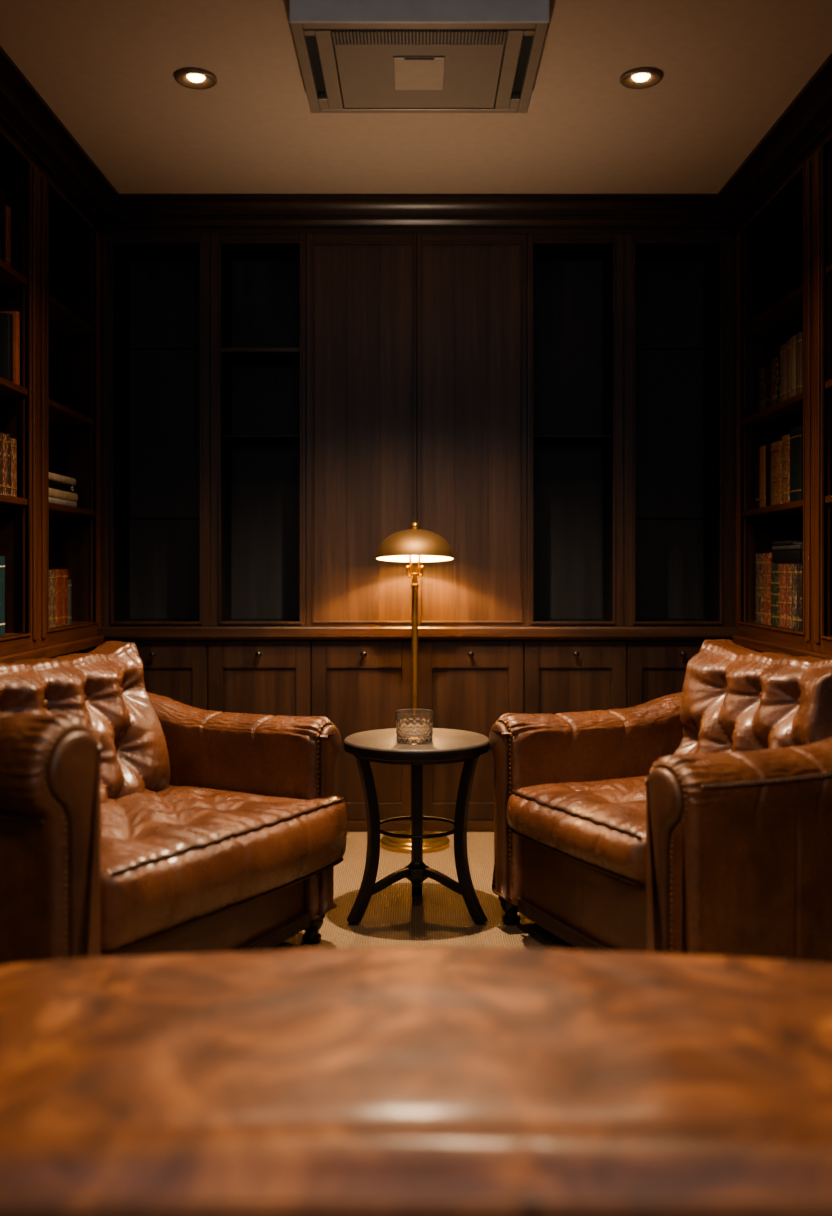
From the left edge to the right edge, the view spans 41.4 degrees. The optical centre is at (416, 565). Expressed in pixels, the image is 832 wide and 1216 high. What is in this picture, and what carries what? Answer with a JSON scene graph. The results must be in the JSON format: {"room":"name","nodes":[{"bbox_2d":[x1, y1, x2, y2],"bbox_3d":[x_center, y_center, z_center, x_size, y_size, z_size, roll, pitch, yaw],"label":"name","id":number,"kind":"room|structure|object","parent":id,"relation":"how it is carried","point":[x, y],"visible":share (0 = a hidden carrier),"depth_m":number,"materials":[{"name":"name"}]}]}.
{"room":"cigar lounge","nodes":[
{"label":"cigar lounge","id":0,"kind":"room"},
{"bbox_2d":[0,0,831,193],"bbox_3d":[0.005,-1.480,1.670,3.370,0.100,6.140,0,0,0],"label":"ceiling","id":1,"kind":"structure","parent":0,"point":[106,69],"depth_m":3.39,"materials":[{"name":"paint"}]},
{"bbox_2d":[0,46,118,232],"bbox_3d":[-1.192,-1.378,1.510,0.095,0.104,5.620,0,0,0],"label":"trim","id":2,"kind":"structure","parent":1,"relation":"attached to","point":[23,111],"depth_m":3.57,"materials":[{"name":"brown wood"}]},
{"bbox_2d":[175,68,216,89],"bbox_3d":[-0.646,-1.424,3.217,0.122,0.012,0.122,0,0,0],"label":"recessed light","id":3,"kind":"object","parent":1,"relation":"in","point":[192,78],"visible":1,"depth_m":3.21,"materials":[{"name":"brown metal"}]},
{"bbox_2d":[103,194,733,227],"bbox_3d":[0.005,-1.378,4.272,2.490,0.104,0.095,0,0,0],"label":"trim","id":4,"kind":"structure","parent":1,"relation":"attached to","point":[129,210],"depth_m":4.27,"materials":[{"name":"brown wood"}]},
{"bbox_2d":[289,0,548,112],"bbox_3d":[0.006,-1.397,3.045,0.654,0.066,0.560,0,0,0],"label":"air conditioner","id":5,"kind":"object","parent":1,"relation":"attached to","point":[355,56],"visible":1,"depth_m":2.94,"materials":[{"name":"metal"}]},
{"bbox_2d":[334,44,503,107],"bbox_3d":[0.006,-1.379,3.094,0.448,0.017,0.400,0,0,0],"label":"panel","id":6,"kind":"object","parent":5,"relation":"attached to","point":[365,75],"depth_m":3.07,"materials":[{"name":"white plastic"}]},
{"bbox_2d":[620,67,661,88],"bbox_3d":[0.654,-1.424,3.213,0.122,0.012,0.122,0,0,0],"label":"recessed light","id":7,"kind":"object","parent":1,"relation":"in","point":[644,77],"visible":1,"depth_m":3.21,"materials":[{"name":"brown metal"}]},
{"bbox_2d":[718,53,831,233],"bbox_3d":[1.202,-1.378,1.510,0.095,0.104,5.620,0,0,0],"label":"trim","id":8,"kind":"structure","parent":1,"relation":"attached to","point":[808,117],"depth_m":3.61,"materials":[{"name":"brown wood"}]},
{"bbox_2d":[97,257,739,635],"bbox_3d":[0.005,-0.195,4.690,3.170,2.470,0.100,0,0,0],"label":"wall","id":9,"kind":"structure","parent":0,"point":[454,257],"depth_m":4.64,"materials":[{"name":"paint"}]},
{"bbox_2d":[101,228,735,256],"bbox_3d":[0.005,-1.367,4.480,3.170,0.125,0.320,0,0,0],"label":"trim","id":10,"kind":"structure","parent":9,"relation":"attached to","point":[103,230],"depth_m":4.32,"materials":[{"name":"brown wood"}]},
{"bbox_2d":[268,832,579,950],"bbox_3d":[0.005,1.090,1.670,3.370,0.100,6.140,0,0,0],"label":"floor","id":11,"kind":"structure","parent":0,"point":[393,916],"depth_m":3.30,"materials":[{"name":"carpet"}]},
{"bbox_2d":[0,128,46,662],"bbox_3d":[-1.386,-0.133,3.368,0.348,2.345,0.474,0,0,0],"label":"bookcase","id":12,"kind":"object","parent":11,"relation":"on","point":[18,173],"visible":0.62,"depth_m":3.53,"materials":[{"name":"brown wood"}]},
{"bbox_2d":[0,432,2,494],"bbox_3d":[-1.343,-0.312,3.353,0.158,0.192,0.038,0,0,0],"label":"book","id":13,"kind":"object","parent":12,"relation":"on","point":[1,433],"visible":0.87,"depth_m":3.35,"materials":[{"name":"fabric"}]},
{"bbox_2d":[0,556,4,635],"bbox_3d":[-1.343,0.092,3.364,0.158,0.245,0.055,0,0,0],"label":"book","id":14,"kind":"object","parent":12,"relation":"on","point":[2,558],"visible":1,"depth_m":3.36,"materials":[{"name":"fabric"}]},
{"bbox_2d":[3,434,7,494],"bbox_3d":[-1.343,-0.311,3.392,0.158,0.190,0.034,0,0,0],"label":"book","id":15,"kind":"object","parent":12,"relation":"on","point":[5,442],"visible":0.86,"depth_m":3.38,"materials":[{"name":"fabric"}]},
{"bbox_2d":[0,313,12,381],"bbox_3d":[-1.354,-0.680,3.466,0.156,0.225,0.037,0,0,0],"label":"book","id":16,"kind":"object","parent":12,"relation":"on","point":[6,319],"visible":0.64,"depth_m":3.45,"materials":[{"name":"fabric"}]},
{"bbox_2d":[6,205,10,265],"bbox_3d":[-1.343,-1.018,3.419,0.158,0.195,0.040,0,0,0],"label":"book","id":17,"kind":"object","parent":12,"relation":"on","point":[8,209],"visible":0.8,"depth_m":3.41,"materials":[{"name":"fabric"}]},
{"bbox_2d":[7,434,11,495],"bbox_3d":[-1.343,-0.313,3.426,0.158,0.195,0.028,0,0,0],"label":"book","id":18,"kind":"object","parent":12,"relation":"on","point":[8,435],"visible":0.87,"depth_m":3.42,"materials":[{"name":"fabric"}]},
{"bbox_2d":[0,311,19,384],"bbox_3d":[-1.344,-0.688,3.501,0.156,0.240,0.027,0,0,0],"label":"book","id":19,"kind":"object","parent":12,"relation":"on","point":[16,315],"visible":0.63,"depth_m":3.49,"materials":[{"name":"fabric"}]},
{"bbox_2d":[11,438,16,496],"bbox_3d":[-1.343,-0.308,3.467,0.158,0.185,0.048,0,0,0],"label":"book","id":20,"kind":"object","parent":12,"relation":"on","point":[14,441],"visible":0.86,"depth_m":3.46,"materials":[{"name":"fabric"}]},
{"bbox_2d":[38,168,103,658],"bbox_3d":[-1.386,-0.133,3.962,0.348,2.345,0.713,0,0,0],"label":"bookcase","id":21,"kind":"object","parent":11,"relation":"on","point":[69,245],"visible":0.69,"depth_m":4.27,"materials":[{"name":"brown wood"}]},
{"bbox_2d":[49,570,49,627],"bbox_3d":[-1.343,0.114,3.778,0.158,0.200,0.064,0,0,0],"label":"book","id":22,"kind":"object","parent":21,"relation":"on","point":[49,570],"visible":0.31,"depth_m":3.79,"materials":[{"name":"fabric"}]},
{"bbox_2d":[50,570,55,627],"bbox_3d":[-1.343,0.114,3.841,0.158,0.200,0.056,0,0,0],"label":"book","id":23,"kind":"object","parent":21,"relation":"on","point":[52,572],"visible":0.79,"depth_m":3.83,"materials":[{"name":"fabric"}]},
{"bbox_2d":[49,569,62,626],"bbox_3d":[-1.343,0.113,3.910,0.158,0.203,0.076,0,0,0],"label":"book","id":24,"kind":"object","parent":21,"relation":"on","point":[59,572],"visible":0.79,"depth_m":3.90,"materials":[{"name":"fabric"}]},
{"bbox_2d":[49,497,76,506],"bbox_3d":[-1.369,-0.227,3.930,0.205,0.023,0.340,0,0,0],"label":"book","id":25,"kind":"object","parent":21,"relation":"on","point":[51,500],"visible":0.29,"depth_m":3.93,"materials":[{"name":"paper"}]},
{"bbox_2d":[49,488,77,501],"bbox_3d":[-1.369,-0.255,3.933,0.205,0.030,0.355,0,0,0],"label":"book","id":26,"kind":"object","parent":25,"relation":"on","point":[54,493],"visible":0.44,"depth_m":3.94,"materials":[{"name":"paper"}]},
{"bbox_2d":[49,480,75,492],"bbox_3d":[-1.369,-0.284,3.920,0.207,0.025,0.340,0,0,0],"label":"book","id":27,"kind":"object","parent":26,"relation":"on","point":[52,484],"visible":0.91,"depth_m":3.93,"materials":[{"name":"fabric"}]},
{"bbox_2d":[49,472,75,485],"bbox_3d":[-1.369,-0.312,3.920,0.205,0.026,0.340,0,0,0],"label":"book","id":28,"kind":"object","parent":27,"relation":"on","point":[52,476],"visible":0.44,"depth_m":3.93,"materials":[{"name":"paper"}]},
{"bbox_2d":[63,569,67,625],"bbox_3d":[-1.343,0.113,3.978,0.158,0.203,0.053,0,0,0],"label":"book","id":29,"kind":"object","parent":21,"relation":"on","point":[65,571],"visible":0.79,"depth_m":3.96,"materials":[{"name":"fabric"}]},
{"bbox_2d":[68,579,71,624],"bbox_3d":[-1.343,0.132,4.024,0.158,0.165,0.033,0,0,0],"label":"book","id":30,"kind":"object","parent":21,"relation":"on","point":[69,580],"visible":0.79,"depth_m":4.01,"materials":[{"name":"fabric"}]},
{"bbox_2d":[104,640,208,709],"bbox_3d":[-1.029,0.664,4.434,0.419,0.753,0.332,0,0,0],"label":"base cabinet","id":31,"kind":"object","parent":11,"relation":"on","point":[177,670],"visible":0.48,"depth_m":4.30,"materials":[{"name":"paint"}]},
{"bbox_2d":[98,626,738,639],"bbox_3d":[0.005,0.262,4.435,2.490,0.050,0.330,0,0,0],"label":"ledge","id":32,"kind":"object","parent":31,"relation":"on","point":[109,632],"visible":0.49,"depth_m":4.27,"materials":[{"name":"brown wood"}]},
{"bbox_2d":[210,234,305,625],"bbox_3d":[-0.624,-0.534,4.456,0.376,1.542,0.288,0,0,0],"label":"display case","id":33,"kind":"object","parent":32,"relation":"on","point":[258,281],"visible":0.94,"depth_m":4.59,"materials":[{"name":"brown wood"}]},
{"bbox_2d":[222,347,299,363],"bbox_3d":[-0.615,-0.851,4.455,0.318,0.018,0.259,0,0,0],"label":"shelf","id":34,"kind":"object","parent":33,"relation":"attached to","point":[230,355],"depth_m":4.40,"materials":[{"name":"brown wood"}]},
{"bbox_2d":[222,435,299,442],"bbox_3d":[-0.615,-0.517,4.478,0.318,0.008,0.215,0,0,0],"label":"shelf","id":35,"kind":"object","parent":33,"relation":"attached to","point":[225,438],"depth_m":4.43,"materials":[{"name":"brown wood"}]},
{"bbox_2d":[306,234,416,625],"bbox_3d":[-0.218,-0.534,4.332,0.435,1.542,0.035,0,0,0],"label":"wall panel","id":36,"kind":"object","parent":32,"relation":"on","point":[361,289],"visible":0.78,"depth_m":4.33,"materials":[{"name":"brown wood"}]},
{"bbox_2d":[417,234,526,625],"bbox_3d":[0.216,-0.534,4.332,0.431,1.542,0.035,0,0,0],"label":"wall panel","id":37,"kind":"object","parent":32,"relation":"on","point":[491,269],"visible":0.97,"depth_m":4.33,"materials":[{"name":"brown wood"}]},
{"bbox_2d":[527,234,623,625],"bbox_3d":[0.623,-0.534,4.456,0.380,1.542,0.288,0,0,0],"label":"display case","id":38,"kind":"object","parent":32,"relation":"on","point":[575,282],"visible":0.94,"depth_m":4.59,"materials":[{"name":"brown wood"}]},
{"bbox_2d":[533,435,611,442],"bbox_3d":[0.613,-0.517,4.478,0.322,0.008,0.215,0,0,0],"label":"shelf","id":39,"kind":"object","parent":38,"relation":"attached to","point":[536,438],"depth_m":4.43,"materials":[{"name":"brown wood"}]},
{"bbox_2d":[0,641,346,964],"bbox_3d":[-0.788,0.631,2.752,0.886,0.818,1.135,0,0,27],"label":"armchair","id":40,"kind":"object","parent":11,"relation":"on","point":[135,821],"visible":0.97,"depth_m":2.66,"materials":[{"name":"brown leather"}]},
{"bbox_2d":[101,785,346,952],"bbox_3d":[-0.676,0.705,2.779,0.711,0.206,0.884,0,0,27],"label":"seat cushion","id":41,"kind":"object","parent":40,"relation":"on","point":[174,858],"depth_m":2.60,"materials":[{"name":"brown leather"}]},
{"bbox_2d":[208,640,311,716],"bbox_3d":[-0.617,0.664,4.434,0.403,0.753,0.332,0,0,0],"label":"base cabinet","id":42,"kind":"object","parent":11,"relation":"on","point":[263,677],"visible":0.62,"depth_m":4.30,"materials":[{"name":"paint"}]},
{"bbox_2d":[312,640,411,831],"bbox_3d":[-0.207,0.664,4.434,0.413,0.753,0.332,0,0,0],"label":"base cabinet","id":43,"kind":"object","parent":11,"relation":"on","point":[358,685],"visible":0.59,"depth_m":4.31,"materials":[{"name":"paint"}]},
{"bbox_2d":[376,522,453,853],"bbox_3d":[-0.008,0.438,4.105,0.291,1.204,0.290,0,0,0],"label":"floor lamp","id":44,"kind":"object","parent":11,"relation":"on","point":[414,544],"visible":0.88,"depth_m":4.05,"materials":[{"name":"gold metal"}]},
{"bbox_2d":[0,947,831,1215],"bbox_3d":[0.000,0.798,1.379,1.620,0.484,0.642,0,0,0],"label":"table","id":45,"kind":"object","parent":11,"relation":"on","point":[391,1081],"visible":1,"depth_m":1.19,"materials":[{"name":"wood"}]},
{"bbox_2d":[344,728,489,924],"bbox_3d":[0.000,0.776,3.280,0.436,0.526,0.437,0,0,0],"label":"side table","id":46,"kind":"object","parent":11,"relation":"on","point":[447,746],"visible":0.96,"depth_m":3.21,"materials":[{"name":"black paint"}]},
{"bbox_2d":[395,709,433,743],"bbox_3d":[-0.007,0.468,3.210,0.113,0.089,0.113,0,0,-28],"label":"tumbler","id":47,"kind":"object","parent":46,"relation":"on","point":[413,726],"visible":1,"depth_m":3.17,"materials":[{"name":"clear glass"}]},
{"bbox_2d":[418,640,522,831],"bbox_3d":[0.209,0.664,4.434,0.417,0.753,0.332,0,0,0],"label":"base cabinet","id":48,"kind":"object","parent":11,"relation":"on","point":[468,685],"visible":0.59,"depth_m":4.31,"materials":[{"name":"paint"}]},
{"bbox_2d":[523,640,625,713],"bbox_3d":[0.620,0.664,4.434,0.401,0.753,0.332,0,0,0],"label":"base cabinet","id":49,"kind":"object","parent":11,"relation":"on","point":[560,676],"visible":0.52,"depth_m":4.30,"materials":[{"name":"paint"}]},
{"bbox_2d":[489,639,831,962],"bbox_3d":[0.742,0.633,2.950,0.858,0.815,0.943,0,0,-24],"label":"armchair","id":50,"kind":"object","parent":11,"relation":"on","point":[695,820],"visible":0.94,"depth_m":2.71,"materials":[{"name":"brown leather"}]},
{"bbox_2d":[506,776,646,883],"bbox_3d":[0.655,0.669,2.932,0.683,0.151,0.614,0,0,-24],"label":"seat cushion","id":51,"kind":"object","parent":50,"relation":"on","point":[598,823],"depth_m":2.80,"materials":[{"name":"brown leather"}]},
{"bbox_2d":[626,640,703,707],"bbox_3d":[1.036,0.664,4.434,0.428,0.753,0.332,0,0,0],"label":"base cabinet","id":52,"kind":"object","parent":11,"relation":"on","point":[655,669],"visible":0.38,"depth_m":4.30,"materials":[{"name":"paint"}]},
{"bbox_2d":[732,153,814,656],"bbox_3d":[1.396,-0.133,3.892,0.348,2.345,0.853,0,0,0],"label":"bookcase","id":53,"kind":"object","parent":11,"relation":"on","point":[774,249],"visible":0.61,"depth_m":4.25,"materials":[{"name":"brown wood"}]},
{"bbox_2d":[756,553,762,623],"bbox_3d":[1.353,0.083,4.118,0.158,0.262,0.082,0,0,0],"label":"book","id":54,"kind":"object","parent":53,"relation":"on","point":[759,556],"visible":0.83,"depth_m":4.10,"materials":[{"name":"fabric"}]},
{"bbox_2d":[759,367,764,411],"bbox_3d":[1.354,-0.650,4.085,0.156,0.165,0.074,0,0,0],"label":"book","id":55,"kind":"object","parent":53,"relation":"on","point":[762,370],"visible":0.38,"depth_m":4.08,"materials":[{"name":"fabric"}]},
{"bbox_2d":[759,445,765,506],"bbox_3d":[1.353,-0.330,4.076,0.158,0.228,0.068,0,0,0],"label":"book","id":56,"kind":"object","parent":53,"relation":"on","point":[762,498],"visible":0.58,"depth_m":4.06,"materials":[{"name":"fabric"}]},
{"bbox_2d":[763,553,772,624],"bbox_3d":[1.353,0.083,4.030,0.158,0.262,0.090,0,0,0],"label":"book","id":57,"kind":"object","parent":53,"relation":"on","point":[767,557],"visible":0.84,"depth_m":4.01,"materials":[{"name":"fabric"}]},
{"bbox_2d":[766,444,770,505],"bbox_3d":[1.354,-0.330,4.012,0.156,0.228,0.055,0,0,0],"label":"book","id":58,"kind":"object","parent":53,"relation":"on","point":[768,446],"visible":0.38,"depth_m":4.00,"materials":[{"name":"fabric"}]},
{"bbox_2d":[771,564,778,626],"bbox_3d":[1.353,0.103,3.940,0.158,0.222,0.086,0,0,0],"label":"book","id":59,"kind":"object","parent":53,"relation":"on","point":[774,567],"visible":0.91,"depth_m":3.92,"materials":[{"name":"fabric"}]},
{"bbox_2d":[771,358,779,405],"bbox_3d":[1.354,-0.655,3.950,0.156,0.175,0.064,0,0,0],"label":"book","id":60,"kind":"object","parent":53,"relation":"on","point":[775,363],"visible":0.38,"depth_m":3.92,"materials":[{"name":"fabric"}]},
{"bbox_2d":[771,440,781,504],"bbox_3d":[1.353,-0.329,3.924,0.158,0.226,0.118,0,0,0],"label":"book","id":61,"kind":"object","parent":53,"relation":"on","point":[776,447],"visible":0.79,"depth_m":3.90,"materials":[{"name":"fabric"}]},
{"bbox_2d":[779,564,785,627],"bbox_3d":[1.353,0.103,3.859,0.158,0.222,0.072,0,0,0],"label":"book","id":62,"kind":"object","parent":53,"relation":"on","point":[782,567],"visible":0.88,"depth_m":3.84,"materials":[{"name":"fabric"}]},
{"bbox_2d":[780,343,785,401],"bbox_3d":[1.353,-0.670,3.845,0.158,0.205,0.066,0,0,0],"label":"book","id":63,"kind":"object","parent":53,"relation":"on","point":[782,347],"visible":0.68,"depth_m":3.83,"materials":[{"name":"fabric"}]},
{"bbox_2d":[782,434,789,503],"bbox_3d":[1.353,-0.335,3.822,0.158,0.238,0.080,0,0,0],"label":"book","id":64,"kind":"object","parent":53,"relation":"on","point":[786,438],"visible":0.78,"depth_m":3.80,"materials":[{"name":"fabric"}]},
{"bbox_2d":[785,564,791,628],"bbox_3d":[1.353,0.103,3.791,0.158,0.222,0.059,0,0,0],"label":"book","id":65,"kind":"object","parent":53,"relation":"on","point":[788,587],"visible":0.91,"depth_m":3.78,"materials":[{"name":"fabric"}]},
{"bbox_2d":[786,339,790,398],"bbox_3d":[1.353,-0.673,3.791,0.158,0.210,0.038,0,0,0],"label":"book","id":66,"kind":"object","parent":53,"relation":"on","point":[788,342],"visible":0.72,"depth_m":3.78,"materials":[{"name":"fabric"}]},
{"bbox_2d":[790,335,795,396],"bbox_3d":[1.353,-0.674,3.746,0.158,0.213,0.047,0,0,0],"label":"book","id":67,"kind":"object","parent":53,"relation":"on","point":[793,338],"visible":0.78,"depth_m":3.73,"materials":[{"name":"fabric"}]},
{"bbox_2d":[791,564,796,629],"bbox_3d":[1.353,0.103,3.736,0.158,0.222,0.047,0,0,0],"label":"book","id":68,"kind":"object","parent":53,"relation":"on","point":[794,566],"visible":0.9,"depth_m":3.72,"materials":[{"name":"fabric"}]},
{"bbox_2d":[790,426,802,501],"bbox_3d":[1.353,-0.342,3.724,0.158,0.253,0.111,0,0,0],"label":"book","id":69,"kind":"object","parent":53,"relation":"on","point":[796,433],"visible":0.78,"depth_m":3.70,"materials":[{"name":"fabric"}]},
{"bbox_2d":[795,332,802,394],"bbox_3d":[1.353,-0.674,3.692,0.158,0.213,0.056,0,0,0],"label":"book","id":70,"kind":"object","parent":53,"relation":"on","point":[799,336],"visible":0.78,"depth_m":3.67,"materials":[{"name":"fabric"}]},
{"bbox_2d":[796,564,802,629],"bbox_3d":[1.353,0.103,3.687,0.158,0.222,0.046,0,0,0],"label":"book","id":71,"kind":"object","parent":53,"relation":"on","point":[799,571],"visible":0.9,"depth_m":3.67,"materials":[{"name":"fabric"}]},
{"bbox_2d":[772,550,802,563],"bbox_3d":[1.353,-0.031,3.827,0.145,0.045,0.290,0,0,0],"label":"book","id":72,"kind":"object","parent":71,"relation":"on","point":[791,556],"visible":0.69,"depth_m":3.80,"materials":[{"name":"fabric"}]},
{"bbox_2d":[772,545,802,550],"bbox_3d":[1.353,-0.063,3.827,0.145,0.016,0.290,0,0,0],"label":"book","id":73,"kind":"object","parent":72,"relation":"on","point":[788,547],"visible":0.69,"depth_m":3.81,"materials":[{"name":"fabric"}]},
{"bbox_2d":[772,540,802,545],"bbox_3d":[1.353,-0.080,3.872,0.145,0.015,0.200,0,0,0],"label":"book","id":74,"kind":"object","parent":73,"relation":"on","point":[792,542],"visible":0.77,"depth_m":3.80,"materials":[{"name":"fabric"}]},
{"bbox_2d":[805,134,831,658],"bbox_3d":[1.396,-0.133,3.297,0.348,2.345,0.334,0,0,0],"label":"bookcase","id":75,"kind":"object","parent":11,"relation":"on","point":[822,155],"visible":0.62,"depth_m":3.39,"materials":[{"name":"brown wood"}]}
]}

